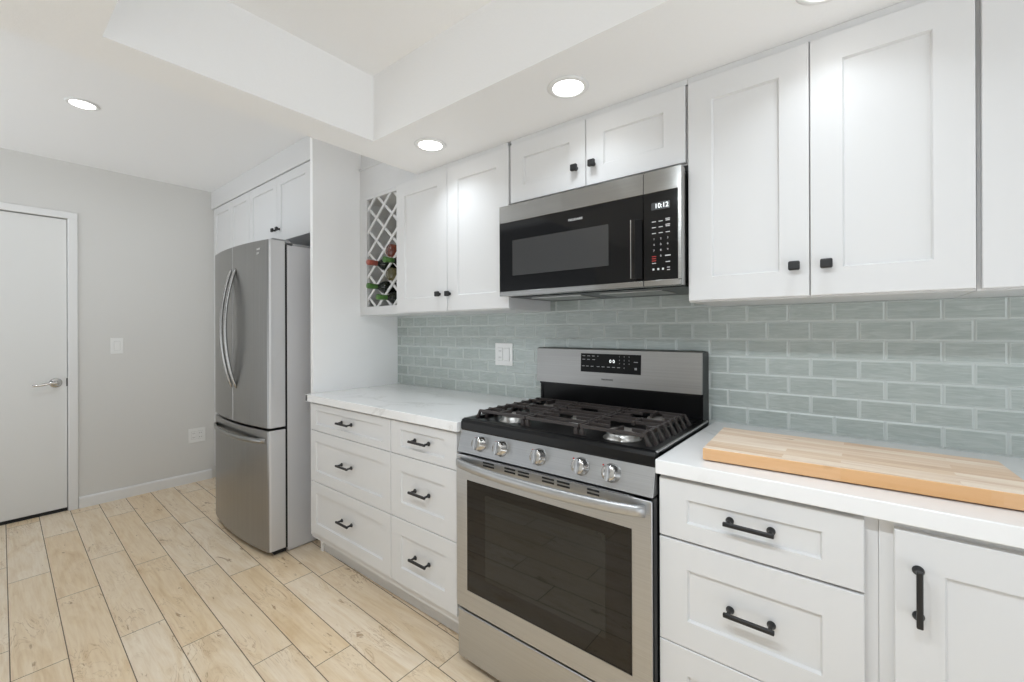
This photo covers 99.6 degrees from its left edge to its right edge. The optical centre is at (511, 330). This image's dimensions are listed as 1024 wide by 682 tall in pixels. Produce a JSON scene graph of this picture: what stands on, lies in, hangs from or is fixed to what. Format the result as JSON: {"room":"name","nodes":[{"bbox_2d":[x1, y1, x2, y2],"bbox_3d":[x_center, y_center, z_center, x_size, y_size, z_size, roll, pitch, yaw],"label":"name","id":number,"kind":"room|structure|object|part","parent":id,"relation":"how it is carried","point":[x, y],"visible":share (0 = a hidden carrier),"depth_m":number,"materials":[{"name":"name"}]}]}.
{"room":"kitchen","nodes":[
{"label":"kitchen","id":0,"kind":"room"},
{"bbox_2d":[0,148,215,507],"bbox_3d":[-3.281,-0.014,2.992,0.130,2.620,3.000,0,0,39],"label":"wall","id":1,"kind":"structure","parent":0,"point":[146,246],"depth_m":3.35,"materials":[{"name":"white paint"}]},
{"bbox_2d":[0,211,67,525],"bbox_3d":[-3.399,0.246,2.748,0.090,2.060,0.811,0,0,39],"label":"door","id":2,"kind":"structure","parent":1,"relation":"in","point":[33,248],"depth_m":2.94,"materials":[{"name":"white paint"}]},
{"bbox_3d":[-3.193,0.366,2.975,0.054,0.066,0.148,0,0,39],"label":"lever","id":3,"kind":"part","parent":2,"relation":"part of","materials":[{"name":"silver metal"}]},
{"bbox_2d":[0,202,77,510],"bbox_3d":[-3.413,0.220,2.752,0.064,2.112,0.923,0,0,39],"label":"trim","id":4,"kind":"structure","parent":1,"relation":"attached to","point":[72,218],"depth_m":3.07,"materials":[{"name":"white paint"}]},
{"bbox_2d":[111,338,122,353],"bbox_3d":[-2.975,0.116,3.261,0.008,0.119,0.072,0,0,39],"label":"light switch","id":5,"kind":"object","parent":1,"relation":"attached to","point":[116,343],"visible":1,"depth_m":3.26,"materials":[{"name":"white plastic"}]},
{"bbox_2d":[79,469,211,508],"bbox_3d":[-2.844,1.234,3.416,0.013,0.080,0.817,0,0,39],"label":"baseboard","id":6,"kind":"structure","parent":1,"relation":"attached to","point":[121,493],"depth_m":3.37,"materials":[{"name":"white paint"}]},
{"bbox_2d":[188,427,204,442],"bbox_3d":[-2.658,0.883,3.653,0.008,0.119,0.119,0,0,39],"label":"wall outlet","id":7,"kind":"object","parent":1,"relation":"attached to","point":[195,434],"visible":1,"depth_m":3.65,"materials":[{"name":"white plastic"}]},
{"bbox_2d":[192,431,195,439],"bbox_3d":[-2.670,0.883,3.634,0.003,0.066,0.033,0,0,39],"label":"receptacle","id":8,"kind":"object","parent":7,"relation":"attached to","point":[193,432],"depth_m":3.63,"materials":[{"name":"grey plastic"}]},
{"bbox_2d":[198,430,202,438],"bbox_3d":[-2.642,0.883,3.670,0.003,0.066,0.033,0,0,39],"label":"receptacle","id":9,"kind":"object","parent":7,"relation":"attached to","point":[200,432],"depth_m":3.67,"materials":[{"name":"grey plastic"}]},
{"bbox_2d":[0,477,500,681],"bbox_3d":[-1.180,1.268,1.288,5.873,0.002,3.303,0,0,39],"label":"floor","id":10,"kind":"structure","parent":0,"point":[154,586],"depth_m":1.98,"materials":[{"name":"brown wood"}]},
{"bbox_2d":[214,192,249,465],"bbox_3d":[-2.126,0.114,3.678,0.809,2.316,0.480,0,0,39],"label":"pantry cabinet","id":11,"kind":"object","parent":10,"relation":"on","point":[231,219],"visible":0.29,"depth_m":3.49,"materials":[{"name":"white paint"}]},
{"bbox_3d":[-2.399,0.419,3.599,0.376,1.487,0.013,0,0,39],"label":"door","id":12,"kind":"part","parent":11,"relation":"part of","materials":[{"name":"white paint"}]},
{"bbox_3d":[-2.403,-0.682,3.600,0.376,0.710,0.013,0,0,39],"label":"door","id":13,"kind":"part","parent":11,"relation":"part of","materials":[{"name":"white paint"}]},
{"bbox_3d":[-2.108,-0.684,3.362,0.376,0.710,0.013,0,0,39],"label":"door","id":14,"kind":"part","parent":11,"relation":"part of","materials":[{"name":"white paint"}]},
{"bbox_2d":[214,238,316,554],"bbox_3d":[-1.479,0.376,2.902,0.845,1.787,0.824,0,0,39],"label":"refrigerator","id":15,"kind":"object","parent":10,"relation":"on","point":[262,426],"visible":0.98,"depth_m":2.51,"materials":[{"name":"grey metal"}]},
{"bbox_3d":[-1.824,0.021,2.812,0.421,1.054,0.126,0,0,39],"label":"door","id":16,"kind":"part","parent":15,"relation":"part of","materials":[{"name":"silver metal"}]},
{"bbox_3d":[-1.728,-0.013,2.621,0.024,0.721,0.073,0,0,39],"label":"handle","id":17,"kind":"part","parent":15,"relation":"part of","materials":[{"name":"silver metal"}]},
{"bbox_3d":[-1.676,-0.013,2.579,0.024,0.721,0.073,0,0,39],"label":"handle","id":18,"kind":"part","parent":15,"relation":"part of","materials":[{"name":"silver metal"}]},
{"bbox_3d":[-1.696,0.620,2.627,0.768,0.026,0.082,0,0,39],"label":"handle","id":19,"kind":"part","parent":15,"relation":"part of","materials":[{"name":"silver metal"}]},
{"bbox_3d":[-1.656,0.898,2.679,0.845,0.675,0.126,0,0,39],"label":"freezer drawer","id":20,"kind":"part","parent":15,"relation":"part of","materials":[{"name":"silver metal"}]},
{"bbox_3d":[-1.494,0.020,2.547,0.421,1.054,0.126,0,0,39],"label":"door","id":21,"kind":"part","parent":15,"relation":"part of","materials":[{"name":"silver metal"}]},
{"bbox_2d":[310,137,397,551],"bbox_3d":[-0.950,0.034,2.671,0.030,2.468,0.579,0,0,39],"label":"panel","id":22,"kind":"object","parent":10,"relation":"on","point":[350,350],"visible":0.32,"depth_m":2.56,"materials":[{"name":"white paint"}]},
{"bbox_2d":[311,402,407,601],"bbox_3d":[-0.661,0.829,2.393,0.761,0.874,0.632,0,0,39],"label":"base cabinet","id":23,"kind":"object","parent":10,"relation":"on","point":[351,514],"visible":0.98,"depth_m":2.14,"materials":[{"name":"white paint"}]},
{"bbox_3d":[-0.838,0.467,2.151,0.108,0.019,0.034,0,0,39],"label":"handle","id":24,"kind":"part","parent":23,"relation":"part of","materials":[{"name":"black metal"}]},
{"bbox_3d":[-0.836,0.962,2.150,0.108,0.019,0.034,0,0,39],"label":"handle","id":25,"kind":"part","parent":23,"relation":"part of","materials":[{"name":"black metal"}]},
{"bbox_3d":[-0.837,0.680,2.150,0.108,0.019,0.034,0,0,39],"label":"handle","id":26,"kind":"part","parent":23,"relation":"part of","materials":[{"name":"black metal"}]},
{"bbox_3d":[-0.822,0.685,2.174,0.732,0.276,0.020,0,0,39],"label":"drawer","id":27,"kind":"part","parent":23,"relation":"part of","materials":[{"name":"white paint"}]},
{"bbox_3d":[-0.821,0.967,2.173,0.732,0.282,0.020,0,0,39],"label":"drawer","id":28,"kind":"part","parent":23,"relation":"part of","materials":[{"name":"white paint"}]},
{"bbox_3d":[-0.823,0.472,2.174,0.732,0.144,0.020,0,0,39],"label":"drawer","id":29,"kind":"part","parent":23,"relation":"part of","materials":[{"name":"white paint"}]},
{"bbox_2d":[305,384,528,431],"bbox_3d":[-0.486,0.371,2.264,1.199,0.038,0.614,0,0,39],"label":"countertop","id":30,"kind":"structure","parent":23,"relation":"on","point":[445,409],"depth_m":2.12,"materials":[{"name":"white stone"}]},
{"bbox_2d":[391,419,460,633],"bbox_3d":[-0.195,0.827,2.019,0.434,0.874,0.632,0,0,39],"label":"base cabinet","id":31,"kind":"object","parent":10,"relation":"on","point":[423,458],"visible":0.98,"depth_m":1.80,"materials":[{"name":"white paint"}]},
{"bbox_3d":[-0.385,0.678,1.787,0.108,0.019,0.034,0,0,39],"label":"handle","id":32,"kind":"part","parent":31,"relation":"part of","materials":[{"name":"black metal"}]},
{"bbox_3d":[-0.386,0.465,1.787,0.108,0.019,0.034,0,0,39],"label":"handle","id":33,"kind":"part","parent":31,"relation":"part of","materials":[{"name":"black metal"}]},
{"bbox_3d":[-0.384,0.961,1.787,0.108,0.019,0.034,0,0,39],"label":"handle","id":34,"kind":"part","parent":31,"relation":"part of","materials":[{"name":"black metal"}]},
{"bbox_3d":[-0.370,0.683,1.810,0.420,0.276,0.020,0,0,39],"label":"drawer","id":35,"kind":"part","parent":31,"relation":"part of","materials":[{"name":"white paint"}]},
{"bbox_3d":[-0.369,0.965,1.810,0.420,0.282,0.020,0,0,39],"label":"drawer","id":36,"kind":"part","parent":31,"relation":"part of","materials":[{"name":"white paint"}]},
{"bbox_3d":[-0.371,0.470,1.810,0.420,0.144,0.020,0,0,39],"label":"drawer","id":37,"kind":"part","parent":31,"relation":"part of","materials":[{"name":"white paint"}]},
{"bbox_2d":[456,347,708,681],"bbox_3d":[0.259,0.670,1.620,0.762,1.184,0.684,0,0,39],"label":"gas range","id":38,"kind":"object","parent":10,"relation":"on","point":[558,501],"visible":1,"depth_m":1.42,"materials":[{"name":"silver metal"}]},
{"bbox_3d":[-0.122,0.415,1.573,0.055,0.055,0.040,0,0,39],"label":"control knob","id":39,"kind":"part","parent":38,"relation":"part of","materials":[{"name":"silver metal"}]},
{"bbox_3d":[-0.044,0.415,1.511,0.055,0.055,0.040,0,0,39],"label":"control knob","id":40,"kind":"part","parent":38,"relation":"part of","materials":[{"name":"silver metal"}]},
{"bbox_3d":[0.006,0.339,1.673,0.112,0.018,0.112,0,0,39],"label":"burner","id":41,"kind":"part","parent":38,"relation":"part of","materials":[{"name":"silver metal"}]},
{"bbox_3d":[0.102,1.139,1.422,0.754,0.180,0.036,0,0,39],"label":"storage drawer","id":42,"kind":"part","parent":38,"relation":"part of","materials":[{"name":"silver metal"}]},
{"bbox_3d":[0.082,0.414,1.409,0.055,0.055,0.040,0,0,39],"label":"control knob","id":43,"kind":"part","parent":38,"relation":"part of","materials":[{"name":"silver metal"}]},
{"bbox_3d":[0.086,0.757,1.406,0.640,0.410,0.007,0,0,39],"label":"glass","id":44,"kind":"part","parent":38,"relation":"part of","materials":[{"name":"black glass"}]},
{"bbox_3d":[0.064,0.491,1.377,0.727,0.030,0.061,0,0,39],"label":"handle","id":45,"kind":"part","parent":38,"relation":"part of","materials":[{"name":"silver metal"}]},
{"bbox_3d":[0.097,0.749,1.418,0.754,0.570,0.042,0,0,39],"label":"oven door","id":46,"kind":"part","parent":38,"relation":"part of","materials":[{"name":"silver metal"}]},
{"bbox_3d":[0.099,0.417,1.422,0.754,0.078,0.036,0,0,39],"label":"control panel","id":47,"kind":"part","parent":38,"relation":"part of","materials":[{"name":"silver metal"}]},
{"bbox_3d":[0.204,0.414,1.311,0.055,0.055,0.040,0,0,39],"label":"control knob","id":48,"kind":"part","parent":38,"relation":"part of","materials":[{"name":"silver metal"}]},
{"bbox_2d":[461,401,706,467],"bbox_3d":[0.273,0.356,1.639,0.754,0.044,0.559,0,0,39],"label":"cooktop","id":49,"kind":"object","parent":38,"relation":"in","point":[626,451],"depth_m":1.42,"materials":[{"name":"black metal"}]},
{"bbox_3d":[0.283,0.414,1.248,0.055,0.055,0.040,0,0,39],"label":"control knob","id":50,"kind":"part","parent":38,"relation":"part of","materials":[{"name":"silver metal"}]},
{"bbox_3d":[0.356,0.337,1.395,0.124,0.018,0.124,0,0,39],"label":"burner","id":51,"kind":"part","parent":38,"relation":"part of","materials":[{"name":"silver metal"}]},
{"bbox_3d":[0.560,0.335,1.394,0.006,0.005,0.513,0,0,39],"label":"trim","id":52,"kind":"part","parent":38,"relation":"part of","materials":[{"name":"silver metal"}]},
{"bbox_2d":[659,474,878,681],"bbox_3d":[0.755,0.823,1.255,0.459,0.874,0.632,0,0,39],"label":"base cabinet","id":53,"kind":"object","parent":10,"relation":"on","point":[754,587],"visible":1,"depth_m":1.02,"materials":[{"name":"white paint"}]},
{"bbox_3d":[0.578,0.970,1.050,0.432,0.272,0.020,0,0,39],"label":"drawer","id":54,"kind":"part","parent":53,"relation":"part of","materials":[{"name":"white paint"}]},
{"bbox_3d":[0.561,0.469,1.027,0.108,0.019,0.034,0,0,39],"label":"handle","id":55,"kind":"part","parent":53,"relation":"part of","materials":[{"name":"black metal"}]},
{"bbox_3d":[0.562,0.690,1.027,0.108,0.019,0.034,0,0,39],"label":"handle","id":56,"kind":"part","parent":53,"relation":"part of","materials":[{"name":"black metal"}]},
{"bbox_3d":[0.576,0.474,1.050,0.432,0.154,0.020,0,0,39],"label":"drawer","id":57,"kind":"part","parent":53,"relation":"part of","materials":[{"name":"white paint"}]},
{"bbox_3d":[0.577,0.694,1.050,0.432,0.274,0.020,0,0,39],"label":"drawer","id":58,"kind":"part","parent":53,"relation":"part of","materials":[{"name":"white paint"}]},
{"bbox_2d":[878,519,1023,681],"bbox_3d":[1.354,0.821,0.774,1.076,0.874,0.632,0,0,39],"label":"base cabinet","id":59,"kind":"object","parent":10,"relation":"on","point":[951,607],"visible":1,"depth_m":0.83,"materials":[{"name":"white paint"}]},
{"bbox_2d":[655,422,1023,548],"bbox_3d":[1.178,0.364,0.927,1.538,0.038,0.614,0,0,39],"label":"countertop","id":60,"kind":"structure","parent":59,"relation":"on","point":[994,524],"depth_m":0.95,"materials":[{"name":"white stone"}]},
{"bbox_2d":[703,427,1023,510],"bbox_3d":[0.831,0.329,1.090,0.614,0.035,0.305,0,0,39],"label":"cutting board","id":61,"kind":"object","parent":60,"relation":"on","point":[980,481],"visible":1,"depth_m":1.01,"materials":[{"name":"beige wood"}]},
{"bbox_3d":[0.792,0.519,0.842,0.019,0.110,0.034,0,0,39],"label":"handle","id":62,"kind":"part","parent":59,"relation":"part of","materials":[{"name":"black metal"}]},
{"bbox_2d":[0,0,905,191],"bbox_3d":[-1.085,-1.054,1.258,5.673,0.496,3.050,0,0,39],"label":"ceiling","id":63,"kind":"structure","parent":0,"point":[196,94],"depth_m":1.53,"materials":[{"name":"white paint"}]},
{"bbox_2d":[64,97,99,110],"bbox_3d":[-2.268,-1.193,2.285,0.138,0.006,0.138,0,0,39],"label":"recessed light","id":64,"kind":"object","parent":63,"relation":"in","point":[79,103],"visible":1,"depth_m":2.28,"materials":[{"name":"white paint"}]},
{"bbox_2d":[414,138,445,151],"bbox_3d":[-0.354,-0.805,1.881,0.138,0.006,0.138,0,0,39],"label":"recessed light","id":65,"kind":"object","parent":63,"relation":"in","point":[425,144],"visible":1,"depth_m":1.87,"materials":[{"name":"white paint"}]},
{"bbox_2d":[547,75,588,98],"bbox_3d":[0.187,-0.807,1.440,0.138,0.006,0.138,0,0,39],"label":"recessed light","id":66,"kind":"object","parent":63,"relation":"in","point":[568,86],"visible":1,"depth_m":1.43,"materials":[{"name":"white paint"}]},
{"bbox_2d":[795,0,831,5],"bbox_3d":[0.741,-0.809,1.010,0.138,0.006,0.138,0,0,39],"label":"recessed light","id":67,"kind":"object","parent":63,"relation":"in","point":[802,2],"visible":1,"depth_m":1.06,"materials":[{"name":"white paint"}]},
{"bbox_2d":[398,294,1023,458],"bbox_3d":[-0.130,-0.011,2.442,5.673,2.650,0.111,0,0,39],"label":"wall","id":68,"kind":"structure","parent":0,"point":[948,373],"depth_m":1.46,"materials":[{"name":"grey tile"}]},
{"bbox_2d":[250,161,309,245],"bbox_3d":[-1.382,-0.823,3.061,1.126,0.446,0.507,0,0,39],"label":"upper cabinet","id":69,"kind":"object","parent":68,"relation":"attached to","point":[280,207],"visible":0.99,"depth_m":2.90,"materials":[{"name":"white paint"}]},
{"bbox_2d":[211,136,309,209],"bbox_3d":[-1.693,-1.122,3.324,1.936,0.151,0.486,0,0,39],"label":"trim","id":70,"kind":"structure","parent":69,"relation":"on","point":[297,154],"depth_m":3.06,"materials":[{"name":"white paint"}]},
{"bbox_3d":[-1.778,-0.820,3.097,0.460,0.441,0.013,0,0,39],"label":"door","id":71,"kind":"part","parent":69,"relation":"part of","materials":[{"name":"white paint"}]},
{"bbox_3d":[-1.415,-0.821,2.806,0.464,0.441,0.013,0,0,39],"label":"door","id":72,"kind":"part","parent":69,"relation":"part of","materials":[{"name":"white paint"}]},
{"bbox_2d":[359,155,416,198],"bbox_3d":[-0.612,-1.005,2.583,0.613,0.392,0.291,0,0,39],"label":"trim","id":73,"kind":"structure","parent":68,"relation":"attached to","point":[376,177],"depth_m":2.55,"materials":[{"name":"white paint"}]},
{"bbox_2d":[360,187,426,316],"bbox_3d":[-0.674,-0.450,2.631,0.452,0.714,0.273,0,0,39],"label":"wine rack","id":74,"kind":"object","parent":68,"relation":"attached to","point":[378,230],"visible":0.42,"depth_m":2.63,"materials":[{"name":"white paint"}]},
{"bbox_3d":[-0.753,-0.449,2.532,0.452,0.714,0.020,0,0,39],"label":"frame","id":75,"kind":"part","parent":74,"relation":"part of","materials":[{"name":"white paint"}]},
{"bbox_2d":[366,281,396,293],"bbox_3d":[-0.719,-0.252,2.556,0.073,0.073,0.301,0,0,39],"label":"wine bottle","id":76,"kind":"object","parent":74,"relation":"in","point":[383,286],"visible":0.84,"depth_m":2.50,"materials":[{"name":"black glass"}]},
{"bbox_3d":[-0.719,-0.252,2.556,0.073,0.073,0.300,0,0,39],"label":"glass","id":77,"kind":"part","parent":76,"relation":"part of","materials":[{"name":"black glass"}]},
{"bbox_2d":[366,259,396,270],"bbox_3d":[-0.719,-0.386,2.556,0.073,0.073,0.301,0,0,39],"label":"wine bottle","id":78,"kind":"object","parent":74,"relation":"in","point":[382,265],"visible":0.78,"depth_m":2.49,"materials":[{"name":"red glass"}]},
{"bbox_3d":[-0.719,-0.386,2.556,0.073,0.073,0.300,0,0,39],"label":"glass","id":79,"kind":"part","parent":78,"relation":"part of","materials":[{"name":"black glass"}]},
{"bbox_2d":[376,292,396,304],"bbox_3d":[-0.652,-0.186,2.515,0.073,0.073,0.301,0,0,39],"label":"wine bottle","id":80,"kind":"object","parent":74,"relation":"in","point":[392,296],"visible":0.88,"depth_m":2.45,"materials":[{"name":"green glass"}]},
{"bbox_3d":[-0.652,-0.186,2.515,0.073,0.073,0.300,0,0,39],"label":"glass","id":81,"kind":"part","parent":80,"relation":"part of","materials":[{"name":"black glass"}]},
{"bbox_2d":[382,256,396,265],"bbox_3d":[-0.599,-0.386,2.459,0.073,0.073,0.301,0,0,39],"label":"wine bottle","id":82,"kind":"object","parent":74,"relation":"in","point":[384,259],"visible":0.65,"depth_m":2.36,"materials":[{"name":"green glass"}]},
{"bbox_2d":[386,244,396,256],"bbox_3d":[-0.604,-0.456,2.577,0.074,0.074,0.300,0,0,39],"label":"wine bottle","id":83,"kind":"object","parent":74,"relation":"in","point":[391,249],"visible":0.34,"depth_m":2.46,"materials":[{"name":"red glass"}]},
{"bbox_2d":[386,267,396,280],"bbox_3d":[-0.603,-0.322,2.577,0.074,0.074,0.300,0,0,39],"label":"wine bottle","id":84,"kind":"object","parent":74,"relation":"in","point":[391,273],"visible":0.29,"depth_m":2.45,"materials":[{"name":"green glass"}]},
{"bbox_3d":[-0.603,-0.322,2.577,0.073,0.073,0.300,0,0,39],"label":"glass","id":85,"kind":"part","parent":84,"relation":"part of","materials":[{"name":"yellow glass"}]},
{"bbox_2d":[396,142,550,314],"bbox_3d":[-0.222,-0.449,2.209,0.780,0.717,0.364,0,0,39],"label":"upper cabinet","id":86,"kind":"object","parent":68,"relation":"attached to","point":[448,227],"visible":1,"depth_m":2.05,"materials":[{"name":"white paint"}]},
{"bbox_3d":[-0.462,-0.439,2.216,0.396,0.690,0.020,0,0,39],"label":"door","id":87,"kind":"part","parent":86,"relation":"part of","materials":[{"name":"white paint"}]},
{"bbox_3d":[-0.361,-0.177,2.106,0.027,0.025,0.027,0,0,39],"label":"knob","id":88,"kind":"part","parent":86,"relation":"part of","materials":[{"name":"black metal"}]},
{"bbox_3d":[-0.306,-0.175,2.061,0.027,0.025,0.027,0,0,39],"label":"knob","id":89,"kind":"part","parent":86,"relation":"part of","materials":[{"name":"black metal"}]},
{"bbox_3d":[-0.157,-0.440,1.971,0.381,0.690,0.020,0,0,39],"label":"door","id":90,"kind":"part","parent":86,"relation":"part of","materials":[{"name":"white paint"}]},
{"bbox_2d":[495,343,512,365],"bbox_3d":[-0.043,0.127,2.296,0.119,0.119,0.008,0,0,39],"label":"outlet","id":91,"kind":"object","parent":68,"relation":"attached to","point":[503,351],"visible":1,"depth_m":2.29,"materials":[{"name":"white plastic"}]},
{"bbox_2d":[498,348,502,359],"bbox_3d":[-0.063,0.127,2.309,0.033,0.066,0.003,0,0,39],"label":"receptacle","id":92,"kind":"object","parent":91,"relation":"attached to","point":[500,350],"depth_m":2.31,"materials":[{"name":"grey plastic"}]},
{"bbox_2d":[510,78,687,203],"bbox_3d":[0.372,-0.672,1.732,0.728,0.276,0.364,0,0,39],"label":"upper cabinet","id":93,"kind":"object","parent":68,"relation":"attached to","point":[647,132],"visible":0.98,"depth_m":1.56,"materials":[{"name":"white paint"}]},
{"bbox_3d":[0.140,-0.662,1.732,0.359,0.248,0.020,0,0,39],"label":"door","id":94,"kind":"part","parent":93,"relation":"part of","materials":[{"name":"white paint"}]},
{"bbox_3d":[0.235,-0.611,1.626,0.027,0.025,0.027,0,0,39],"label":"knob","id":95,"kind":"part","parent":93,"relation":"part of","materials":[{"name":"black metal"}]},
{"bbox_3d":[0.292,-0.611,1.580,0.027,0.025,0.027,0,0,39],"label":"knob","id":96,"kind":"part","parent":93,"relation":"part of","materials":[{"name":"black metal"}]},
{"bbox_2d":[499,165,688,301],"bbox_3d":[0.349,-0.326,1.716,0.742,0.378,0.416,0,0,39],"label":"microwave","id":97,"kind":"object","parent":93,"relation":"attached to","point":[628,237],"visible":0.99,"depth_m":1.53,"materials":[{"name":"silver metal"}]},
{"bbox_3d":[0.191,-0.303,1.617,0.618,0.284,0.003,0,0,39],"label":"black panel","id":98,"kind":"part","parent":97,"relation":"part of","materials":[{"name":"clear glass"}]},
{"bbox_3d":[0.202,-0.328,1.631,0.619,0.373,0.042,0,0,39],"label":"door","id":99,"kind":"part","parent":97,"relation":"part of","materials":[{"name":"black glass"}]},
{"bbox_3d":[0.392,-0.266,1.422,0.004,0.193,0.009,0,0,39],"label":"handle trim","id":100,"kind":"part","parent":97,"relation":"part of","materials":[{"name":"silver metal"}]},
{"bbox_3d":[0.411,-0.266,1.417,0.040,0.195,0.013,0,0,3],"label":"handle","id":101,"kind":"part","parent":97,"relation":"part of","materials":[{"name":"black glass"}]},
{"bbox_3d":[0.476,-0.304,1.387,0.110,0.284,0.003,0,0,39],"label":"control panel","id":102,"kind":"part","parent":97,"relation":"part of","materials":[{"name":"black glass"}]},
{"bbox_3d":[0.421,-0.663,1.506,0.358,0.248,0.020,0,0,39],"label":"door","id":103,"kind":"part","parent":93,"relation":"part of","materials":[{"name":"white paint"}]},
{"bbox_2d":[688,0,975,306],"bbox_3d":[0.906,-0.452,1.303,0.638,0.721,0.364,0,0,39],"label":"upper cabinet","id":104,"kind":"object","parent":68,"relation":"attached to","point":[837,163],"visible":1,"depth_m":1.14,"materials":[{"name":"white paint"}]},
{"bbox_3d":[0.693,-0.441,1.288,0.318,0.693,0.020,0,0,39],"label":"door","id":105,"kind":"part","parent":104,"relation":"part of","materials":[{"name":"white paint"}]},
{"bbox_3d":[0.777,-0.178,1.191,0.027,0.025,0.027,0,0,39],"label":"knob","id":106,"kind":"part","parent":104,"relation":"part of","materials":[{"name":"black metal"}]},
{"bbox_3d":[0.833,-0.177,1.146,0.027,0.025,0.027,0,0,39],"label":"knob","id":107,"kind":"part","parent":104,"relation":"part of","materials":[{"name":"black metal"}]},
{"bbox_3d":[0.940,-0.442,1.089,0.312,0.693,0.020,0,0,39],"label":"door","id":108,"kind":"part","parent":104,"relation":"part of","materials":[{"name":"white paint"}]},
{"bbox_2d":[954,0,1023,298],"bbox_3d":[1.512,-0.454,0.833,0.894,0.722,0.337,0,0,39],"label":"upper cabinet","id":109,"kind":"object","parent":68,"relation":"attached to","point":[999,24],"visible":0.62,"depth_m":0.96,"materials":[{"name":"white paint"}]},
{"bbox_3d":[1.236,-0.443,0.852,0.428,0.694,0.020,0,0,39],"label":"door","id":110,"kind":"part","parent":109,"relation":"part of","materials":[{"name":"white paint"}]}
]}

